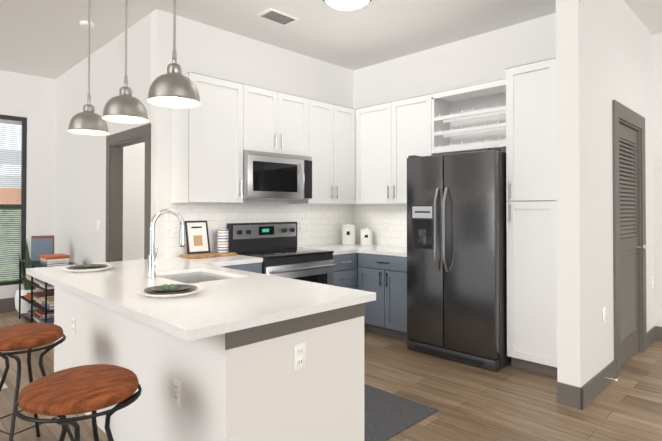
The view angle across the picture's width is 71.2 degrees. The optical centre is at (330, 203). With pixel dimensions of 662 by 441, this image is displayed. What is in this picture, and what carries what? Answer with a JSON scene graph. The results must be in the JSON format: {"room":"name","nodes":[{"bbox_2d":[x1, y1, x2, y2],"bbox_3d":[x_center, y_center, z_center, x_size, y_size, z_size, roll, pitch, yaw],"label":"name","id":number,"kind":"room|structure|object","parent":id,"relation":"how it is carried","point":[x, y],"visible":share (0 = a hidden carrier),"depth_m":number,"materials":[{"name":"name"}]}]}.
{"room":"kitchen","nodes":[
{"label":"kitchen","id":0,"kind":"room"},
{"bbox_2d":[0,70,144,298],"bbox_3d":[-5.617,-0.174,4.847,7.900,3.180,0.120,1,-1,-45],"label":"wall","id":1,"kind":"structure","parent":0,"point":[31,98],"depth_m":6.40,"materials":[{"name":"white paint"}]},
{"bbox_2d":[0,297,16,312],"bbox_3d":[-6.121,1.317,4.231,6.338,0.185,0.014,1,-1,-45],"label":"baseboard","id":2,"kind":"structure","parent":1,"relation":"attached to","point":[7,304],"depth_m":6.07,"materials":[{"name":"grey wood"}]},
{"bbox_2d":[0,115,26,285],"bbox_3d":[-4.650,-0.049,5.795,1.406,2.246,0.060,1,-1,-45],"label":"window","id":3,"kind":"structure","parent":1,"relation":"in","point":[22,206],"depth_m":6.25,"materials":[{"name":"black"}]},
{"bbox_2d":[0,119,21,280],"bbox_3d":[-4.686,-0.077,5.832,1.390,2.182,0.033,1,-1,-45],"label":"window blinds","id":4,"kind":"object","parent":3,"relation":"attached to","point":[4,240],"depth_m":6.21,"materials":[{"name":"grey plastic"}]},
{"bbox_2d":[54,13,150,263],"bbox_3d":[-2.734,-0.168,5.426,0.120,3.180,3.130,1,-1,-45],"label":"wall","id":5,"kind":"structure","parent":0,"point":[80,191],"depth_m":5.45,"materials":[{"name":"white paint"}]},
{"bbox_2d":[97,221,99,230],"bbox_3d":[-2.628,0.250,5.223,0.007,0.115,0.072,1,-1,-45],"label":"light switch","id":6,"kind":"object","parent":5,"relation":"attached to","point":[98,225],"visible":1,"depth_m":5.21,"materials":[{"name":"white plastic"}]},
{"bbox_2d":[106,123,150,261],"bbox_3d":[-2.010,0.339,4.681,0.138,2.150,1.100,1,-1,-45],"label":"door frame","id":7,"kind":"structure","parent":5,"relation":"attached to","point":[114,199],"depth_m":4.96,"materials":[{"name":"grey wood"}]},
{"bbox_2d":[150,9,353,257],"bbox_3d":[-0.645,-0.170,5.214,2.780,3.180,0.120,1,-1,-45],"label":"wall","id":8,"kind":"structure","parent":0,"point":[206,50],"depth_m":4.65,"materials":[{"name":"white paint"}]},
{"bbox_2d":[170,72,249,205],"bbox_3d":[-1.138,-0.583,4.398,0.623,1.148,0.340,1,-1,-45],"label":"upper cabinet","id":9,"kind":"object","parent":8,"relation":"attached to","point":[207,138],"depth_m":4.25,"materials":[{"name":"white wood"}]},
{"bbox_2d":[250,85,301,145],"bbox_3d":[-0.665,-0.833,4.873,0.840,0.638,0.340,1,-1,-45],"label":"upper cabinet","id":10,"kind":"object","parent":8,"relation":"attached to","point":[275,116],"depth_m":4.73,"materials":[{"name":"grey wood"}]},
{"bbox_2d":[242,142,317,201],"bbox_3d":[-0.621,-0.314,4.823,0.836,0.529,0.464,1,-1,-45],"label":"microwave","id":11,"kind":"object","parent":8,"relation":"attached to","point":[276,172],"depth_m":4.70,"materials":[{"name":"grey metal"}]},
{"bbox_2d":[165,198,406,257],"bbox_3d":[-0.117,0.224,4.658,2.568,0.548,1.403,1,-1,-45],"label":"backsplash","id":12,"kind":"structure","parent":8,"relation":"attached to","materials":[{"name":"tile"}]},
{"bbox_2d":[172,224,178,236],"bbox_3d":[-1.447,0.250,4.300,0.072,0.115,0.009,1,-1,-45],"label":"outlet","id":13,"kind":"object","parent":12,"relation":"attached to","point":[175,230],"visible":1,"depth_m":4.30,"materials":[{"name":"white plastic"}]},
{"bbox_2d":[297,221,301,230],"bbox_3d":[-0.363,0.262,5.380,0.072,0.115,0.009,1,-1,-45],"label":"outlet","id":14,"kind":"object","parent":12,"relation":"attached to","point":[299,225],"visible":0.98,"depth_m":5.38,"materials":[{"name":"white plastic"}]},
{"bbox_2d":[384,221,387,229],"bbox_3d":[0.672,0.265,5.661,0.009,0.115,0.072,1,-1,-45],"label":"outlet","id":15,"kind":"object","parent":12,"relation":"attached to","point":[385,225],"visible":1,"depth_m":5.66,"materials":[{"name":"white plastic"}]},
{"bbox_2d":[282,97,357,205],"bbox_3d":[-0.088,-0.572,5.399,0.851,1.148,0.406,1,-1,-45],"label":"upper cabinet","id":16,"kind":"object","parent":8,"relation":"attached to","point":[332,129],"depth_m":5.33,"materials":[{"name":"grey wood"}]},
{"bbox_2d":[0,311,661,440],"bbox_3d":[-0.400,1.430,1.382,10.420,0.100,12.370,1,-1,-45],"label":"floor","id":17,"kind":"structure","parent":0,"point":[508,402],"depth_m":3.31,"materials":[{"name":"brown wood"}]},
{"bbox_2d":[15,241,42,313],"bbox_3d":[-3.912,0.938,6.045,0.362,0.979,0.373,1,-1,-45],"label":"snake plant","id":18,"kind":"object","parent":17,"relation":"on","point":[25,305],"visible":0.44,"depth_m":5.93,"materials":[{"name":"green plant"}]},
{"bbox_2d":[0,323,74,440],"bbox_3d":[-1.675,1.037,2.523,0.482,0.707,0.482,1,-1,-45],"label":"stool","id":19,"kind":"object","parent":17,"relation":"on","point":[29,336],"visible":0.94,"depth_m":2.44,"materials":[{"name":"wood"},{"name":"black metal"}]},
{"bbox_2d":[19,259,76,322],"bbox_3d":[-3.307,1.057,5.428,0.366,0.730,1.216,1,-1,-45],"label":"bookcase","id":20,"kind":"object","parent":17,"relation":"on","point":[32,302],"visible":0.31,"depth_m":5.30,"materials":[{"name":"black metal"}]},
{"bbox_2d":[24,235,69,323],"bbox_3d":[-3.286,0.876,5.396,0.290,0.969,1.056,1,-1,-45],"label":"books","id":21,"kind":"object","parent":20,"relation":"in","point":[42,249],"visible":0.54,"depth_m":5.33,"materials":[{"name":"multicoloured paper"}]},
{"bbox_2d":[13,364,141,440],"bbox_3d":[-0.962,1.030,1.793,0.451,0.707,0.458,1,-1,-45],"label":"stool","id":22,"kind":"object","parent":17,"relation":"on","point":[62,394],"visible":1,"depth_m":1.70,"materials":[{"name":"wood"},{"name":"black metal"}]},
{"bbox_2d":[162,262,265,377],"bbox_3d":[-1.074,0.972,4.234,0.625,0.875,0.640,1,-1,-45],"label":"base cabinet","id":23,"kind":"object","parent":17,"relation":"on","point":[228,337],"depth_m":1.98,"materials":[{"name":"grey wood"}]},
{"bbox_2d":[71,317,74,334],"bbox_3d":[-1.812,0.860,3.249,0.009,0.115,0.072,1,-1,-45],"label":"outlet","id":24,"kind":"object","parent":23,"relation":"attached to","point":[73,326],"visible":1,"depth_m":3.24,"materials":[{"name":"white plastic"}]},
{"bbox_2d":[26,262,297,341],"bbox_3d":[-1.226,0.499,2.773,0.522,0.040,2.494,1,-1,-45],"label":"countertop","id":25,"kind":"structure","parent":23,"relation":"on","point":[205,313],"depth_m":2.19,"materials":[{"name":"white stone"}]},
{"bbox_2d":[61,263,112,271],"bbox_3d":[-1.765,0.461,3.356,0.336,0.048,0.336,1,-1,-45],"label":"plate","id":26,"kind":"object","parent":25,"relation":"on","point":[89,267],"visible":1,"depth_m":3.30,"materials":[{"name":"white ceramic"}]},
{"bbox_2d":[136,284,203,297],"bbox_3d":[-0.840,0.451,2.429,0.336,0.048,0.336,1,-1,-45],"label":"plate","id":27,"kind":"object","parent":25,"relation":"on","point":[168,290],"visible":1,"depth_m":2.40,"materials":[{"name":"white ceramic"}]},
{"bbox_2d":[173,378,180,406],"bbox_3d":[-0.718,0.878,2.151,0.009,0.115,0.072,1,-1,-45],"label":"outlet","id":28,"kind":"object","parent":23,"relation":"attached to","point":[176,392],"visible":1,"depth_m":2.15,"materials":[{"name":"white plastic"}]},
{"bbox_2d":[182,255,261,265],"bbox_3d":[-1.072,0.515,4.236,0.625,0.040,0.648,1,-1,-45],"label":"countertop","id":29,"kind":"structure","parent":23,"relation":"on","point":[224,260],"depth_m":4.09,"materials":[{"name":"white stone"}]},
{"bbox_2d":[180,252,236,258],"bbox_3d":[-1.152,0.483,4.363,0.470,0.025,0.240,1,-1,-45],"label":"cutting board","id":30,"kind":"object","parent":29,"relation":"on","point":[204,255],"visible":0.88,"depth_m":4.27,"materials":[{"name":"brown wood"}]},
{"bbox_2d":[184,221,209,253],"bbox_3d":[-1.268,0.316,4.396,0.230,0.306,0.079,1,-1,-45],"label":"framed artwork","id":31,"kind":"object","parent":30,"relation":"on","point":[197,237],"visible":1,"depth_m":4.39,"materials":[{"name":"black"}]},
{"bbox_2d":[217,229,228,252],"bbox_3d":[-1.049,0.361,4.495,0.106,0.219,0.106,1,-1,-45],"label":"mugs","id":32,"kind":"object","parent":30,"relation":"on","point":[223,241],"visible":1,"depth_m":4.45,"materials":[{"name":"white ceramic"}]},
{"bbox_2d":[106,258,377,317],"bbox_3d":[-0.840,0.503,3.158,0.568,0.040,2.494,1,-1,-45],"label":"countertop","id":33,"kind":"structure","parent":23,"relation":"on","point":[306,297],"depth_m":2.64,"materials":[{"name":"white stone"}]},
{"bbox_2d":[158,270,225,281],"bbox_3d":[-0.917,0.621,3.141,0.396,0.220,0.576,1,-1,-45],"label":"sink","id":34,"kind":"object","parent":33,"relation":"in","point":[199,275],"depth_m":3.38,"materials":[{"name":"silver metal"}]},
{"bbox_2d":[293,343,305,370],"bbox_3d":[-0.144,0.708,2.138,0.072,0.115,0.009,1,-1,-45],"label":"outlet","id":35,"kind":"object","parent":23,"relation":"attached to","point":[299,356],"visible":1,"depth_m":2.13,"materials":[{"name":"white plastic"}]},
{"bbox_2d":[227,222,335,285],"bbox_3d":[-0.487,0.807,4.720,0.876,1.215,0.728,1,-1,-45],"label":"range","id":36,"kind":"object","parent":17,"relation":"on","point":[273,245],"visible":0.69,"depth_m":4.71,"materials":[{"name":"black"}]},
{"bbox_2d":[290,250,361,341],"bbox_3d":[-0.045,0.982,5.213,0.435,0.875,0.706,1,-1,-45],"label":"base cabinet","id":37,"kind":"object","parent":17,"relation":"on","point":[335,325],"depth_m":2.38,"materials":[{"name":"grey"}]},
{"bbox_2d":[362,250,407,339],"bbox_3d":[0.784,0.981,5.111,0.640,0.875,0.785,1,-1,-45],"label":"base cabinet","id":38,"kind":"object","parent":17,"relation":"on","point":[384,273],"depth_m":4.86,"materials":[{"name":"grey"}]},
{"bbox_2d":[297,242,373,253],"bbox_3d":[0.153,0.527,5.456,1.053,0.040,0.648,1,-1,-45],"label":"countertop","id":39,"kind":"structure","parent":38,"relation":"on","point":[340,249],"depth_m":5.34,"materials":[{"name":"white stone"}]},
{"bbox_2d":[342,223,354,244],"bbox_3d":[0.219,0.375,5.772,0.173,0.269,0.173,1,-1,-45],"label":"sugar canister","id":40,"kind":"object","parent":39,"relation":"on","point":[348,233],"visible":1,"depth_m":5.70,"materials":[{"name":"white ceramic"}]},
{"bbox_2d":[360,228,372,244],"bbox_3d":[0.438,0.402,5.722,0.153,0.214,0.153,1,-1,-45],"label":"tea canister","id":41,"kind":"object","parent":39,"relation":"on","point":[365,236],"visible":1,"depth_m":5.66,"materials":[{"name":"white ceramic"}]},
{"bbox_2d":[366,246,406,253],"bbox_3d":[0.792,0.524,5.102,0.648,0.040,0.755,1,-1,-45],"label":"countertop","id":42,"kind":"structure","parent":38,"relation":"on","point":[369,249],"depth_m":5.08,"materials":[{"name":"white stone"}]},
{"bbox_2d":[364,384,437,440],"bbox_3d":[-0.110,1.397,3.436,0.730,0.008,1.630,1,-1,-45],"label":"kitchen rug","id":43,"kind":"object","parent":17,"relation":"on","point":[387,415],"visible":0.17,"depth_m":3.06,"materials":[{"name":"grey fabric"}]},
{"bbox_2d":[407,147,510,371],"bbox_3d":[1.296,0.470,4.416,0.838,1.876,0.904,1,-1,-45],"label":"fridge","id":44,"kind":"object","parent":17,"relation":"on","point":[456,264],"visible":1,"depth_m":4.09,"materials":[{"name":"grey metal"}]},
{"bbox_2d":[502,58,556,376],"bbox_3d":[1.919,0.123,3.989,0.630,2.568,0.556,1,-1,-45],"label":"tall cabinet","id":45,"kind":"object","parent":17,"relation":"on","point":[528,90],"depth_m":3.82,"materials":[{"name":"white wood"}]},
{"bbox_2d":[0,0,661,78],"bbox_3d":[-0.400,-1.850,1.416,10.420,0.100,12.370,1,-1,-45],"label":"ceiling","id":46,"kind":"structure","parent":0,"point":[45,38],"depth_m":4.54,"materials":[{"name":"white paint"}]},
{"bbox_2d":[80,20,94,28],"bbox_3d":[-2.386,-1.747,4.526,0.130,0.040,0.130,1,-1,-45],"label":"smoke detector","id":47,"kind":"object","parent":46,"relation":"attached to","point":[83,23],"visible":0.94,"depth_m":4.49,"materials":[{"name":"white plastic"}]},
{"bbox_2d":[68,0,108,134],"bbox_3d":[-1.793,-1.153,3.430,0.272,1.252,0.272,1,-1,-45],"label":"pendant light","id":48,"kind":"object","parent":46,"relation":"hanging from","point":[87,121],"visible":1,"depth_m":3.39,"materials":[{"name":"silver metal"}]},
{"bbox_2d":[102,0,148,123],"bbox_3d":[-1.299,-1.158,2.934,0.272,1.252,0.272,1,-1,-45],"label":"pendant light","id":49,"kind":"object","parent":46,"relation":"hanging from","point":[124,106],"visible":1,"depth_m":2.88,"materials":[{"name":"silver metal"}]},
{"bbox_2d":[147,0,200,107],"bbox_3d":[-0.833,-1.163,2.467,0.272,1.252,0.272,1,-1,-45],"label":"pendant light","id":50,"kind":"object","parent":46,"relation":"hanging from","point":[173,87],"visible":1,"depth_m":2.41,"materials":[{"name":"silver metal"}]},
{"bbox_2d":[257,8,298,25],"bbox_3d":[-0.498,-1.761,4.375,0.340,0.014,0.200,1,-1,-45],"label":"ceiling vent","id":51,"kind":"object","parent":46,"relation":"in","point":[276,16],"visible":0.98,"depth_m":4.36,"materials":[{"name":"white plastic"}]},
{"bbox_2d":[323,0,371,9],"bbox_3d":[0.138,-1.716,3.878,0.440,0.114,0.440,1,-1,-45],"label":"ceiling light","id":52,"kind":"object","parent":46,"relation":"attached to","point":[346,4],"visible":1,"depth_m":3.88,"materials":[{"name":"white"}]},
{"bbox_2d":[354,13,555,152],"bbox_3d":[1.361,-0.171,5.085,0.120,3.180,2.895,1,-1,-45],"label":"wall","id":53,"kind":"structure","parent":0,"point":[485,57],"depth_m":5.00,"materials":[{"name":"white paint"}]},
{"bbox_2d":[358,93,449,205],"bbox_3d":[0.764,-0.573,5.316,0.401,1.148,1.090,1,-1,-45],"label":"upper cabinet","id":54,"kind":"object","parent":53,"relation":"attached to","point":[389,133],"depth_m":5.16,"materials":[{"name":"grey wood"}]},
{"bbox_2d":[556,0,653,387],"bbox_3d":[2.482,-0.182,4.053,2.350,3.180,0.150,1,-1,-45],"label":"wall","id":55,"kind":"structure","parent":0,"point":[604,55],"depth_m":3.36,"materials":[{"name":"white paint"}]},
{"bbox_2d":[575,360,615,409],"bbox_3d":[1.986,1.329,3.436,0.831,0.145,0.031,1,-1,-45],"label":"baseboard","id":56,"kind":"structure","parent":55,"relation":"attached to","point":[588,392],"depth_m":3.32,"materials":[{"name":"grey"}]},
{"bbox_2d":[603,307,605,322],"bbox_3d":[2.096,0.853,3.543,0.072,0.115,0.009,1,-1,-45],"label":"outlet","id":57,"kind":"object","parent":55,"relation":"attached to","point":[604,314],"visible":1,"depth_m":3.54,"materials":[{"name":"white plastic"}]},
{"bbox_2d":[612,100,646,378],"bbox_3d":[2.627,0.286,4.150,1.070,2.245,0.210,1,-1,-45],"label":"hall door","id":58,"kind":"structure","parent":55,"relation":"in","point":[629,248],"depth_m":4.18,"materials":[{"name":"grey wood"}]},
{"bbox_2d":[647,326,656,348],"bbox_3d":[3.200,1.341,4.634,0.439,0.145,0.014,1,-1,-45],"label":"baseboard","id":59,"kind":"structure","parent":55,"relation":"attached to","point":[652,333],"depth_m":4.64,"materials":[{"name":"grey wood"}]},
{"bbox_2d":[652,33,661,326],"bbox_3d":[5.459,-0.195,2.816,0.120,3.180,6.105,1,-1,-45],"label":"wall","id":60,"kind":"structure","parent":0,"point":[657,107],"depth_m":4.80,"materials":[{"name":"white paint"}]},
{"bbox_2d":[657,326,661,340],"bbox_3d":[5.464,1.321,2.697,0.014,0.145,5.953,1,-1,-45],"label":"baseboard","id":61,"kind":"structure","parent":60,"relation":"attached to","point":[659,329],"depth_m":4.77,"materials":[{"name":"grey wood"}]},
{"label":"outside","id":62,"kind":"structure","parent":0,"visible":0},
{"bbox_2d":[0,123,21,281],"bbox_3d":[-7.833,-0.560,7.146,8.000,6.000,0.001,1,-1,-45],"label":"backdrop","id":63,"kind":"structure","parent":62,"point":[8,135],"depth_m":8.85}
]}

